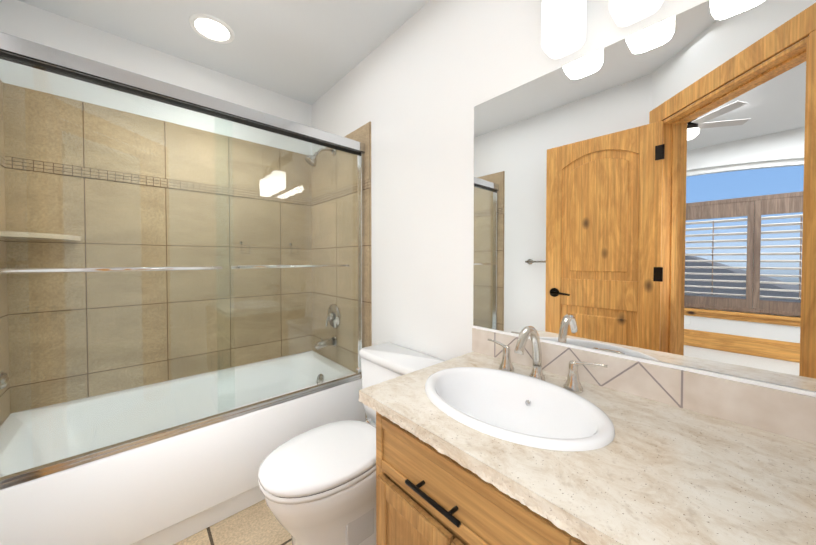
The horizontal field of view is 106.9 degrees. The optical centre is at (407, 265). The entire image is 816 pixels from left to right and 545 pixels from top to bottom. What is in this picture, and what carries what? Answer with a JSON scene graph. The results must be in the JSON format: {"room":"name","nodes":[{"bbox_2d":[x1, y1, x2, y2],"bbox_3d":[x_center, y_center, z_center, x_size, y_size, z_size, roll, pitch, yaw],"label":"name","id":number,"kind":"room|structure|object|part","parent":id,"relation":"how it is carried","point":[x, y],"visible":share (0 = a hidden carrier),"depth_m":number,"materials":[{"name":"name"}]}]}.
{"room":"bathroom","nodes":[
{"label":"bathroom","id":0,"kind":"room"},
{"bbox_2d":[0,0,311,154],"bbox_3d":[-2.600,-0.186,0.885,5.044,2.740,0.120,-1,1,-42],"label":"wall","id":1,"kind":"structure","parent":0,"point":[22,20],"depth_m":1.73,"materials":[{"name":"white paint"}]},
{"bbox_2d":[0,231,80,240],"bbox_3d":[-1.726,-0.136,1.417,0.240,0.022,0.240,-1,1,-42],"label":"corner shelf","id":2,"kind":"object","parent":1,"relation":"attached to","point":[27,235],"depth_m":1.38,"materials":[{"name":"beige stone"}]},
{"bbox_2d":[2,82,311,198],"bbox_3d":[-1.337,-0.691,1.923,1.524,0.344,0.008,-1,1,-42],"label":"wall tile","id":3,"kind":"structure","parent":1,"relation":"attached to","point":[172,136],"depth_m":1.73,"materials":[{"name":"beige tile"}]},
{"bbox_2d":[4,167,311,413],"bbox_3d":[-1.337,0.130,1.937,1.524,1.194,0.008,-1,1,-42],"label":"wall tile","id":4,"kind":"structure","parent":1,"relation":"attached to","point":[57,384],"depth_m":1.75,"materials":[{"name":"beige tile"}]},
{"bbox_2d":[239,241,249,253],"bbox_3d":[-1.130,-0.121,2.091,0.061,0.083,0.032,-1,1,-42],"label":"hook","id":5,"kind":"object","parent":4,"relation":"attached to","point":[240,241],"depth_m":2.08,"materials":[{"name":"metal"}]},
{"bbox_2d":[5,156,310,205],"bbox_3d":[-1.335,-0.493,1.925,1.524,0.052,0.012,-1,1,-42],"label":"tile border","id":6,"kind":"object","parent":1,"relation":"attached to","point":[68,169],"depth_m":1.73,"materials":[{"name":"beige tile"}]},
{"bbox_2d":[18,0,429,104],"bbox_3d":[-0.421,-1.296,0.892,1.604,0.080,2.830,-1,1,-42],"label":"ceiling","id":7,"kind":"structure","parent":0,"point":[310,52],"depth_m":1.64,"materials":[{"name":"white paint"}]},
{"bbox_2d":[189,13,234,43],"bbox_3d":[-1.050,-1.264,1.625,0.208,0.008,0.208,-1,1,-42],"label":"recessed light","id":8,"kind":"object","parent":7,"relation":"in","point":[211,29],"depth_m":1.62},
{"bbox_2d":[174,499,291,544],"bbox_3d":[-0.421,1.214,0.935,1.764,0.060,2.990,-1,1,-42],"label":"floor","id":9,"kind":"structure","parent":0,"point":[258,523],"depth_m":1.34,"materials":[{"name":"tile"}]},
{"bbox_2d":[0,351,365,544],"bbox_3d":[-1.077,0.936,1.662,1.504,0.470,0.765,-1,1,-42],"label":"bathtub","id":10,"kind":"object","parent":9,"relation":"on","point":[173,490],"visible":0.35,"depth_m":1.36,"materials":[{"name":"white ceramic"}]},
{"bbox_2d":[258,343,444,544],"bbox_3d":[-0.238,0.807,1.296,0.740,0.742,0.465,-1,1,-42],"label":"toilet","id":11,"kind":"object","parent":9,"relation":"on","point":[317,485],"visible":0.62,"depth_m":1.13,"materials":[{"name":"white ceramic"}]},
{"bbox_3d":[-0.324,0.754,1.209,0.497,0.052,0.378,-1,1,-42],"label":"seat","id":12,"kind":"part","parent":11,"relation":"part of","materials":[{"name":"white plastic"}]},
{"bbox_3d":[-0.036,0.603,1.465,0.208,0.340,0.452,-1,1,-42],"label":"tank","id":13,"kind":"part","parent":11,"relation":"part of","materials":[{"name":"white ceramic"}]},
{"bbox_2d":[358,326,815,544],"bbox_3d":[0.453,0.689,0.651,0.586,0.995,1.170,-1,1,-42],"label":"bathroom vanity","id":14,"kind":"object","parent":9,"relation":"on","point":[493,438],"visible":1,"depth_m":0.65,"materials":[{"name":"beige stone"}]},
{"bbox_3d":[0.266,0.827,0.478,0.007,0.430,1.068,-1,1,-42],"label":"door trim","id":15,"kind":"part","parent":14,"relation":"part of","materials":[{"name":"brown wood"}]},
{"bbox_3d":[0.266,0.507,0.473,0.007,0.146,1.068,-1,1,-42],"label":"drawer trim","id":16,"kind":"part","parent":14,"relation":"part of","materials":[{"name":"brown wood"}]},
{"bbox_2d":[425,367,614,451],"bbox_3d":[0.266,0.430,0.826,0.370,0.154,0.500,-1,1,-42],"label":"sink","id":17,"kind":"object","parent":14,"relation":"in","point":[509,410],"depth_m":0.86,"materials":[{"name":"white ceramic"}]},
{"bbox_2d":[488,326,607,392],"bbox_3d":[0.373,0.276,0.933,0.162,0.179,0.382,-1,1,-42],"label":"faucet","id":18,"kind":"object","parent":14,"relation":"on","point":[504,372],"depth_m":0.95,"materials":[{"name":"silver metal"}]},
{"bbox_2d":[312,0,707,360],"bbox_3d":[1.068,-0.179,0.481,0.120,2.740,5.620,-1,1,-42],"label":"wall","id":19,"kind":"structure","parent":0,"point":[416,88],"depth_m":1.44,"materials":[{"name":"white paint"}]},
{"bbox_2d":[0,266,221,273],"bbox_3d":[-1.070,0.015,1.129,0.645,0.015,0.053,-1,1,-42],"label":"door towel bar","id":20,"kind":"object","parent":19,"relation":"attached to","point":[50,270],"depth_m":1.08,"materials":[{"name":"silver metal"}]},
{"bbox_2d":[0,55,357,478],"bbox_3d":[-0.845,-0.004,1.387,1.454,1.360,0.032,-1,1,-42],"label":"shower door","id":21,"kind":"object","parent":19,"relation":"attached to","point":[225,243],"visible":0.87,"depth_m":1.22,"materials":[{"name":"clear glass"}]},
{"bbox_3d":[-1.093,0.000,1.147,0.765,1.360,0.006,-1,1,-42],"label":"shower door glass","id":22,"kind":"part","parent":21,"relation":"part of","materials":[{"name":"clear glass"}]},
{"bbox_3d":[-0.593,-0.008,1.630,0.754,1.360,0.006,-1,1,-42],"label":"shower door glass","id":23,"kind":"part","parent":21,"relation":"part of","materials":[{"name":"clear glass"}]},
{"bbox_2d":[0,32,364,489],"bbox_3d":[-0.845,-0.017,1.387,1.506,1.444,0.060,-1,1,-42],"label":"shower door frame","id":24,"kind":"object","parent":19,"relation":"attached to","point":[15,44],"visible":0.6,"depth_m":1.26,"materials":[{"name":"silver metal"}]},
{"bbox_2d":[0,49,364,154],"bbox_3d":[-0.843,-0.681,1.373,1.504,0.010,0.056,-1,1,-42],"label":"shower door frame","id":25,"kind":"object","parent":19,"relation":"attached to","point":[70,74],"visible":0.94,"depth_m":1.21,"materials":[{"name":"black"}]},
{"bbox_2d":[231,264,348,268],"bbox_3d":[-0.603,0.006,1.660,0.640,0.015,0.053,-1,1,-42],"label":"door towel bar","id":26,"kind":"object","parent":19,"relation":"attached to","point":[338,265],"depth_m":1.62,"materials":[{"name":"silver metal"}]},
{"bbox_2d":[311,179,370,205],"bbox_3d":[-0.497,-0.497,2.123,0.012,0.052,0.813,-1,1,-42],"label":"tile border","id":27,"kind":"object","parent":19,"relation":"attached to","point":[367,185],"depth_m":2.08,"materials":[{"name":"beige tile"}]},
{"bbox_2d":[311,122,370,198],"bbox_3d":[-0.497,-0.695,2.122,0.008,0.344,0.817,-1,1,-42],"label":"wall tile","id":28,"kind":"structure","parent":19,"relation":"attached to","point":[362,134],"depth_m":2.07,"materials":[{"name":"beige tile"}]},
{"bbox_2d":[305,148,336,166],"bbox_3d":[-0.597,-0.748,2.068,0.213,0.162,0.080,-1,1,-42],"label":"shower head","id":29,"kind":"object","parent":28,"relation":"attached to","point":[312,162],"depth_m":2.04},
{"bbox_2d":[312,188,371,417],"bbox_3d":[-0.497,0.346,2.140,0.008,1.634,0.817,-1,1,-42],"label":"wall tile","id":30,"kind":"structure","parent":19,"relation":"attached to","point":[349,350],"depth_m":2.08,"materials":[{"name":"beige tile"}]},
{"bbox_2d":[314,336,336,349],"bbox_3d":[-0.581,0.543,2.117,0.152,0.078,0.072,-1,1,-42],"label":"tub spout","id":31,"kind":"object","parent":30,"relation":"attached to","point":[324,342],"depth_m":2.10,"materials":[{"name":"silver metal"}]},
{"bbox_2d":[325,304,340,327],"bbox_3d":[-0.551,0.363,2.141,0.072,0.170,0.170,-1,1,-42],"label":"shower valve","id":32,"kind":"object","parent":30,"relation":"attached to","point":[336,320],"depth_m":2.13,"materials":[{"name":"silver metal"}]},
{"bbox_2d":[541,0,663,58],"bbox_3d":[0.603,-0.818,0.792,0.141,0.332,0.560,-1,1,-42],"label":"sconce","id":33,"kind":"object","parent":19,"relation":"attached to","point":[563,28],"visible":1,"depth_m":0.87,"materials":[{"name":"white glass"}]},
{"bbox_2d":[472,328,815,443],"bbox_3d":[0.664,0.319,0.835,0.016,0.096,1.170,-1,1,-42],"label":"backsplash","id":34,"kind":"structure","parent":19,"relation":"attached to","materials":[{"name":"stone"}]},
{"bbox_2d":[473,0,815,391],"bbox_3d":[0.668,-0.192,0.832,0.006,0.918,1.170,-1,1,-42],"label":"mirror","id":35,"kind":"object","parent":19,"relation":"attached to","point":[649,193],"visible":1,"depth_m":0.80,"materials":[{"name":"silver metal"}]},
{"bbox_2d":[473,326,815,396],"bbox_3d":[0.666,0.266,0.838,0.010,0.010,1.170,-1,1,-42],"label":"channel","id":36,"kind":"object","parent":19,"relation":"attached to","point":[773,386],"visible":1,"depth_m":0.79,"materials":[{"name":"white"}]},
{"bbox_3d":[-1.349,-0.183,0.714,0.120,2.740,2.046,-1,1,-42],"label":"wall","id":37,"kind":"structure","parent":0,"visible":0},
{"bbox_2d":[0,80,3,154],"bbox_3d":[-1.626,-0.677,1.110,0.008,0.344,0.817,-1,1,-42],"label":"wall tile","id":38,"kind":"structure","parent":37,"relation":"attached to","point":[1,127],"depth_m":1.40,"materials":[{"name":"beige tile"}]},
{"bbox_2d":[0,153,4,166],"bbox_3d":[-1.623,-0.479,1.113,0.012,0.052,0.813,-1,1,-42],"label":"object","id":39,"kind":"structure","parent":37,"relation":"attached to","point":[2,161],"depth_m":1.39,"materials":[{"name":"beige tile"}]},
{"bbox_2d":[0,165,9,425],"bbox_3d":[-1.626,0.363,1.128,0.008,1.634,0.817,-1,1,-42],"label":"wall tile","id":40,"kind":"structure","parent":37,"relation":"attached to","point":[3,368],"depth_m":1.39,"materials":[{"name":"beige tile"}]},
{"bbox_2d":[0,372,8,388],"bbox_3d":[-1.624,0.444,1.191,0.077,0.080,0.124,-1,1,-42],"label":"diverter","id":41,"kind":"object","parent":40,"relation":"attached to","point":[4,378],"depth_m":1.18,"materials":[{"name":"silver metal"}]}
]}

